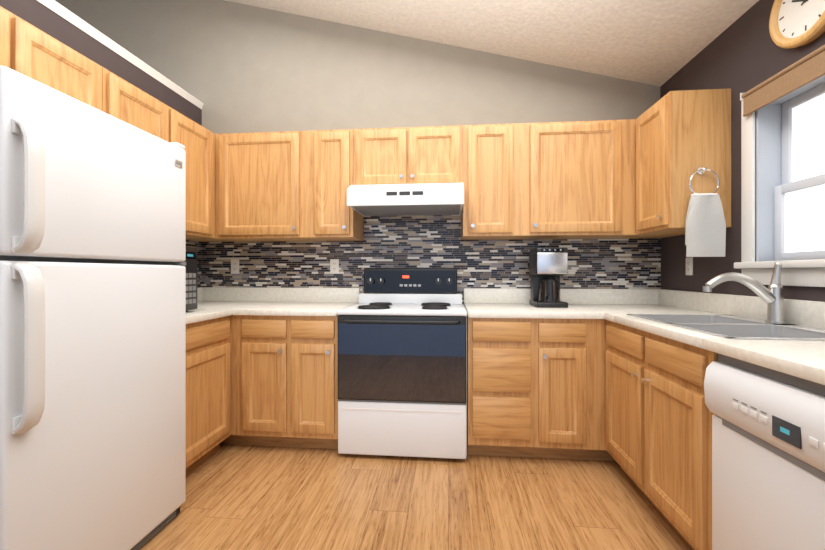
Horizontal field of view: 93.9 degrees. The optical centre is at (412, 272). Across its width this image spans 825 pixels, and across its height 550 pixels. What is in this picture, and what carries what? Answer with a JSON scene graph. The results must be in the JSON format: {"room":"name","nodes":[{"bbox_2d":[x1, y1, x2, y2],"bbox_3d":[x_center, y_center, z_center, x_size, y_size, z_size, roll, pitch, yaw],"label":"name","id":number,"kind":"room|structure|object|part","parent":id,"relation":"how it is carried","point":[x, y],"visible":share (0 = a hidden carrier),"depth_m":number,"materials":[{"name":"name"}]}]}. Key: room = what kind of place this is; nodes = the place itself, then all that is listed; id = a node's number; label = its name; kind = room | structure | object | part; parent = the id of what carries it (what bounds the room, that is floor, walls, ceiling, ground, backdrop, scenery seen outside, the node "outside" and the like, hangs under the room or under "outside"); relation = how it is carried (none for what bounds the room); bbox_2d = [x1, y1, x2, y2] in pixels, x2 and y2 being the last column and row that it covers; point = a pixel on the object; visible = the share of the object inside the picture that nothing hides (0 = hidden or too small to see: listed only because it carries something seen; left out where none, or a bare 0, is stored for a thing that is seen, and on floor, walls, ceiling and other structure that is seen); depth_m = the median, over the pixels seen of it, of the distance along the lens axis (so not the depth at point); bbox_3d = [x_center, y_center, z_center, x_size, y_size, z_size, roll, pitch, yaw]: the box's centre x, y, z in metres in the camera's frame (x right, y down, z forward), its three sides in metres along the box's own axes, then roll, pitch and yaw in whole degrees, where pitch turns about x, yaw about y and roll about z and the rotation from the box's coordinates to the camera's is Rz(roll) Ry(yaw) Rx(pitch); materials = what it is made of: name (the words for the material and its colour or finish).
{"room":"kitchen","nodes":[
{"label":"kitchen","id":0,"kind":"room"},
{"bbox_2d":[0,0,201,287],"bbox_3d":[-1.979,-0.092,1.077,0.120,2.484,4.180,0,0,5],"label":"wall","id":1,"kind":"structure","parent":0,"point":[40,16],"depth_m":2.20,"materials":[{"name":"paint"}]},
{"bbox_2d":[0,6,101,110],"bbox_3d":[-1.696,-0.820,1.498,0.360,0.380,0.810,0,0,5],"label":"upper cabinet","id":2,"kind":"object","parent":1,"relation":"attached to","point":[27,49],"visible":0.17,"depth_m":1.62,"materials":[{"name":"brown wood"}]},
{"bbox_2d":[37,0,203,108],"bbox_3d":[-1.980,-1.359,1.077,0.157,0.050,4.178,0,0,5],"label":"crown molding","id":3,"kind":"structure","parent":1,"relation":"attached to","point":[75,20],"depth_m":2.32,"materials":[{"name":"white wood"}]},
{"bbox_2d":[102,67,237,241],"bbox_3d":[-1.601,-0.630,2.518,0.360,0.760,1.235,0,0,5],"label":"upper cabinet","id":4,"kind":"object","parent":1,"relation":"attached to","point":[127,102],"visible":0.25,"depth_m":2.48,"materials":[{"name":"brown wood"}]},
{"bbox_2d":[186,240,201,286],"bbox_3d":[-1.777,-0.065,2.547,0.007,0.369,1.200,0,0,5],"label":"tile backsplash","id":5,"kind":"structure","parent":1,"relation":"attached to","point":[197,244],"depth_m":3.10,"materials":[{"name":"tile"}]},
{"bbox_2d":[55,0,659,304],"bbox_3d":[-1.535,-1.012,3.211,7.050,4.324,0.150,0,0,5],"label":"wall","id":6,"kind":"structure","parent":0,"point":[233,67],"depth_m":3.06,"materials":[{"name":"beige paint"}]},
{"bbox_2d":[215,129,362,241],"bbox_3d":[-0.914,-0.630,2.893,1.022,0.760,0.360,0,0,5],"label":"upper cabinet","id":7,"kind":"object","parent":6,"relation":"attached to","point":[284,186],"visible":1,"depth_m":2.75,"materials":[{"name":"brown wood"}]},
{"bbox_2d":[353,125,462,184],"bbox_3d":[-0.022,-0.802,2.811,0.764,0.415,0.360,0,0,5],"label":"upper cabinet","id":8,"kind":"object","parent":6,"relation":"attached to","point":[415,155],"visible":0.96,"depth_m":2.66,"materials":[{"name":"brown wood"}]},
{"bbox_2d":[347,183,463,215],"bbox_3d":[-0.029,-0.514,2.735,0.762,0.157,0.496,0,0,5],"label":"range hood","id":9,"kind":"object","parent":8,"relation":"attached to","point":[407,199],"visible":1,"depth_m":2.51,"materials":[{"name":"white metal"}]},
{"bbox_2d":[202,215,660,303],"bbox_3d":[0.046,0.025,2.984,3.557,1.150,0.006,0,0,5],"label":"tile backsplash","id":10,"kind":"structure","parent":6,"relation":"attached to","point":[422,241],"depth_m":2.98,"materials":[{"name":"tile"}]},
{"bbox_2d":[231,259,238,273],"bbox_3d":[-1.435,-0.048,3.112,0.070,0.115,0.008,0,0,5],"label":"electrical outlet","id":11,"kind":"object","parent":10,"relation":"attached to","point":[234,266],"visible":1,"depth_m":3.11,"materials":[{"name":"white plastic"}]},
{"bbox_2d":[330,259,338,273],"bbox_3d":[-0.615,-0.048,3.036,0.070,0.115,0.008,0,0,5],"label":"electrical outlet","id":12,"kind":"object","parent":10,"relation":"attached to","point":[334,266],"visible":1,"depth_m":3.03,"materials":[{"name":"white plastic"}]},
{"bbox_2d":[462,119,635,239],"bbox_3d":[0.920,-0.630,2.723,1.126,0.760,0.360,0,0,5],"label":"upper cabinet","id":13,"kind":"object","parent":6,"relation":"attached to","point":[561,180],"visible":1,"depth_m":2.57,"materials":[{"name":"brown wood"}]},
{"bbox_2d":[139,444,691,549],"bbox_3d":[-1.873,1.190,-0.439,7.050,0.080,7.480,0,0,5],"label":"floor","id":14,"kind":"structure","parent":0,"point":[244,497],"depth_m":1.90,"materials":[{"name":"laminate"}]},
{"bbox_2d":[0,66,185,549],"bbox_3d":[-1.453,0.267,1.499,0.789,1.750,0.767,0,0,5],"label":"fridge","id":15,"kind":"object","parent":14,"relation":"on","point":[92,330],"visible":1,"depth_m":1.34,"materials":[{"name":"white metal"}]},
{"bbox_2d":[186,316,230,474],"bbox_3d":[-1.484,0.712,2.213,0.650,0.872,0.603,0,0,5],"label":"base cabinet","id":16,"kind":"object","parent":14,"relation":"on","point":[208,387],"visible":0.31,"depth_m":2.23,"materials":[{"name":"brown wood"}]},
{"bbox_2d":[220,315,243,444],"bbox_3d":[-1.409,0.712,2.805,0.690,0.872,0.628,0,0,5],"label":"base cabinet","id":17,"kind":"object","parent":14,"relation":"on","point":[236,437],"depth_m":2.49,"materials":[{"name":"brown wood"}]},
{"bbox_2d":[244,315,287,446],"bbox_3d":[-0.911,0.712,2.759,0.311,0.872,0.628,0,0,5],"label":"base cabinet","id":18,"kind":"object","parent":14,"relation":"on","point":[284,381],"depth_m":2.46,"materials":[{"name":"brown wood"}]},
{"bbox_2d":[288,316,337,448],"bbox_3d":[-0.599,0.712,2.730,0.315,0.872,0.628,0,0,5],"label":"base cabinet","id":19,"kind":"object","parent":14,"relation":"on","point":[312,340],"depth_m":2.43,"materials":[{"name":"brown wood"}]},
{"bbox_2d":[186,287,359,323],"bbox_3d":[-1.125,0.198,2.486,1.315,0.153,1.212,0,0,5],"label":"countertop","id":20,"kind":"structure","parent":19,"relation":"on","point":[215,302],"depth_m":3.01,"materials":[{"name":"laminate"}]},
{"bbox_2d":[183,246,196,311],"bbox_3d":[-1.533,0.039,2.131,0.453,0.388,0.420,0,0,5],"label":"microwave","id":21,"kind":"object","parent":20,"relation":"on","point":[191,276],"visible":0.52,"depth_m":2.25,"materials":[{"name":"black plastic"}]},
{"bbox_2d":[337,268,466,458],"bbox_3d":[-0.046,0.556,2.613,0.800,1.183,0.664,0,0,5],"label":"range","id":22,"kind":"object","parent":14,"relation":"on","point":[402,361],"visible":1,"depth_m":2.35,"materials":[{"name":"white metal"}]},
{"bbox_2d":[467,315,538,457],"bbox_3d":[0.563,0.712,2.622,0.395,0.872,0.628,0,0,5],"label":"base cabinet","id":23,"kind":"object","parent":14,"relation":"on","point":[535,388],"depth_m":2.32,"materials":[{"name":"brown wood"}]},
{"bbox_2d":[464,288,599,318],"bbox_3d":[0.754,0.198,2.600,0.780,0.153,0.637,0,0,5],"label":"countertop","id":24,"kind":"structure","parent":23,"relation":"on","point":[478,302],"depth_m":2.82,"materials":[{"name":"laminate"}]},
{"bbox_2d":[529,247,567,307],"bbox_3d":[0.936,0.033,2.651,0.205,0.400,0.268,0,0,5],"label":"coffee maker","id":25,"kind":"object","parent":24,"relation":"on","point":[548,266],"visible":1,"depth_m":2.56,"materials":[{"name":"black plastic"}]},
{"bbox_2d":[539,319,590,459],"bbox_3d":[0.905,0.712,2.590,0.293,0.872,0.628,0,0,5],"label":"base cabinet","id":26,"kind":"object","parent":14,"relation":"on","point":[564,344],"depth_m":2.28,"materials":[{"name":"brown wood"}]},
{"bbox_2d":[591,319,614,460],"bbox_3d":[1.419,0.712,2.543,0.739,0.872,0.628,0,0,5],"label":"base cabinet","id":27,"kind":"object","parent":14,"relation":"on","point":[599,452],"depth_m":2.28,"materials":[{"name":"brown wood"}]},
{"bbox_2d":[605,320,718,549],"bbox_3d":[1.388,0.712,1.786,0.660,0.872,0.922,0,0,5],"label":"base cabinet","id":28,"kind":"object","parent":14,"relation":"on","point":[658,429],"visible":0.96,"depth_m":1.65,"materials":[{"name":"brown wood"}]},
{"bbox_2d":[620,289,690,291],"bbox_3d":[1.500,0.198,2.531,0.480,0.153,0.637,0,0,5],"label":"countertop","id":29,"kind":"structure","parent":28,"relation":"on","point":[621,290],"depth_m":2.81,"materials":[{"name":"laminate"}]},
{"bbox_2d":[600,289,824,384],"bbox_3d":[1.367,0.198,1.489,0.647,0.153,2.737,0,0,5],"label":"countertop","id":30,"kind":"structure","parent":28,"relation":"on","point":[804,359],"depth_m":1.68,"materials":[{"name":"stone"}]},
{"bbox_2d":[627,314,824,339],"bbox_3d":[1.419,0.325,1.716,0.542,0.192,0.784,0,0,5],"label":"sink","id":31,"kind":"object","parent":30,"relation":"in","point":[732,327],"visible":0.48,"depth_m":1.70,"materials":[{"name":"silver metal"}]},
{"bbox_2d":[703,262,785,323],"bbox_3d":[1.507,0.090,1.753,0.342,0.277,0.072,0,0,5],"label":"faucet","id":32,"kind":"object","parent":30,"relation":"on","point":[771,296],"visible":1,"depth_m":1.73,"materials":[{"name":"silver metal"}]},
{"bbox_2d":[704,353,824,549],"bbox_3d":[1.316,0.711,1.026,0.648,0.870,0.596,0,0,5],"label":"dishwasher","id":33,"kind":"object","parent":14,"relation":"on","point":[768,458],"visible":1,"depth_m":1.11,"materials":[{"name":"white metal"}]},
{"bbox_2d":[225,0,758,86],"bbox_3d":[-1.691,-2.268,1.528,7.050,1.886,3.530,0,0,5],"label":"ceiling","id":34,"kind":"structure","parent":0,"point":[660,43],"depth_m":2.56,"materials":[{"name":"white paint"}]},
{"bbox_2d":[660,0,824,301],"bbox_3d":[1.737,-0.167,1.134,0.150,2.633,3.380,0,0,5],"label":"wall","id":35,"kind":"structure","parent":0,"point":[744,53],"depth_m":2.09,"materials":[{"name":"brown paint"}]},
{"bbox_2d":[616,88,730,238],"bbox_3d":[1.601,-0.630,2.460,0.360,0.760,0.759,0,0,5],"label":"upper cabinet","id":36,"kind":"object","parent":35,"relation":"attached to","point":[682,136],"depth_m":2.14,"materials":[{"name":"brown wood"}]},
{"bbox_3d":[1.586,-0.494,2.103,0.154,0.169,0.045,0,0,5],"label":"towel hanging frame","id":37,"kind":"part","parent":36,"relation":"part of","materials":[{"name":"silver metal"}]},
{"bbox_2d":[685,193,725,256],"bbox_3d":[1.585,-0.259,2.091,0.195,0.348,0.037,0,0,5],"label":"towel","id":38,"kind":"object","parent":36,"relation":"hanging from","point":[705,230],"visible":0.96,"depth_m":2.08,"materials":[{"name":"fabric"}]},
{"bbox_2d":[686,257,692,274],"bbox_3d":[1.781,-0.040,2.479,0.008,0.115,0.070,0,0,5],"label":"electrical outlet","id":39,"kind":"object","parent":35,"relation":"attached to","point":[689,265],"visible":1,"depth_m":2.47,"materials":[{"name":"white plastic"}]},
{"bbox_2d":[734,75,824,286],"bbox_3d":[1.753,-0.422,1.550,0.188,0.965,0.980,0,0,5],"label":"window","id":40,"kind":"structure","parent":35,"relation":"in","point":[774,183],"depth_m":1.93,"materials":[{"name":"white wood"}]},
{"bbox_2d":[740,45,824,116],"bbox_3d":[1.667,-0.866,1.532,0.028,0.125,0.924,0,0,5],"label":"window shade","id":41,"kind":"object","parent":40,"relation":"attached to","point":[807,69],"visible":0.96,"depth_m":1.73,"materials":[{"name":"fabric"}]},
{"bbox_2d":[785,93,824,252],"bbox_3d":[1.810,-0.454,1.544,0.036,0.738,0.706,0,0,5],"label":"window panel","id":42,"kind":"object","parent":40,"relation":"in","point":[805,219],"visible":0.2,"depth_m":1.79,"materials":[{"name":"white"}]},
{"bbox_2d":[769,0,824,48],"bbox_3d":[1.683,-1.162,1.641,0.047,0.358,0.358,0,0,5],"label":"clock","id":43,"kind":"object","parent":35,"relation":"attached to","point":[795,23],"visible":1,"depth_m":1.69,"materials":[{"name":"brown wood"}]}
]}

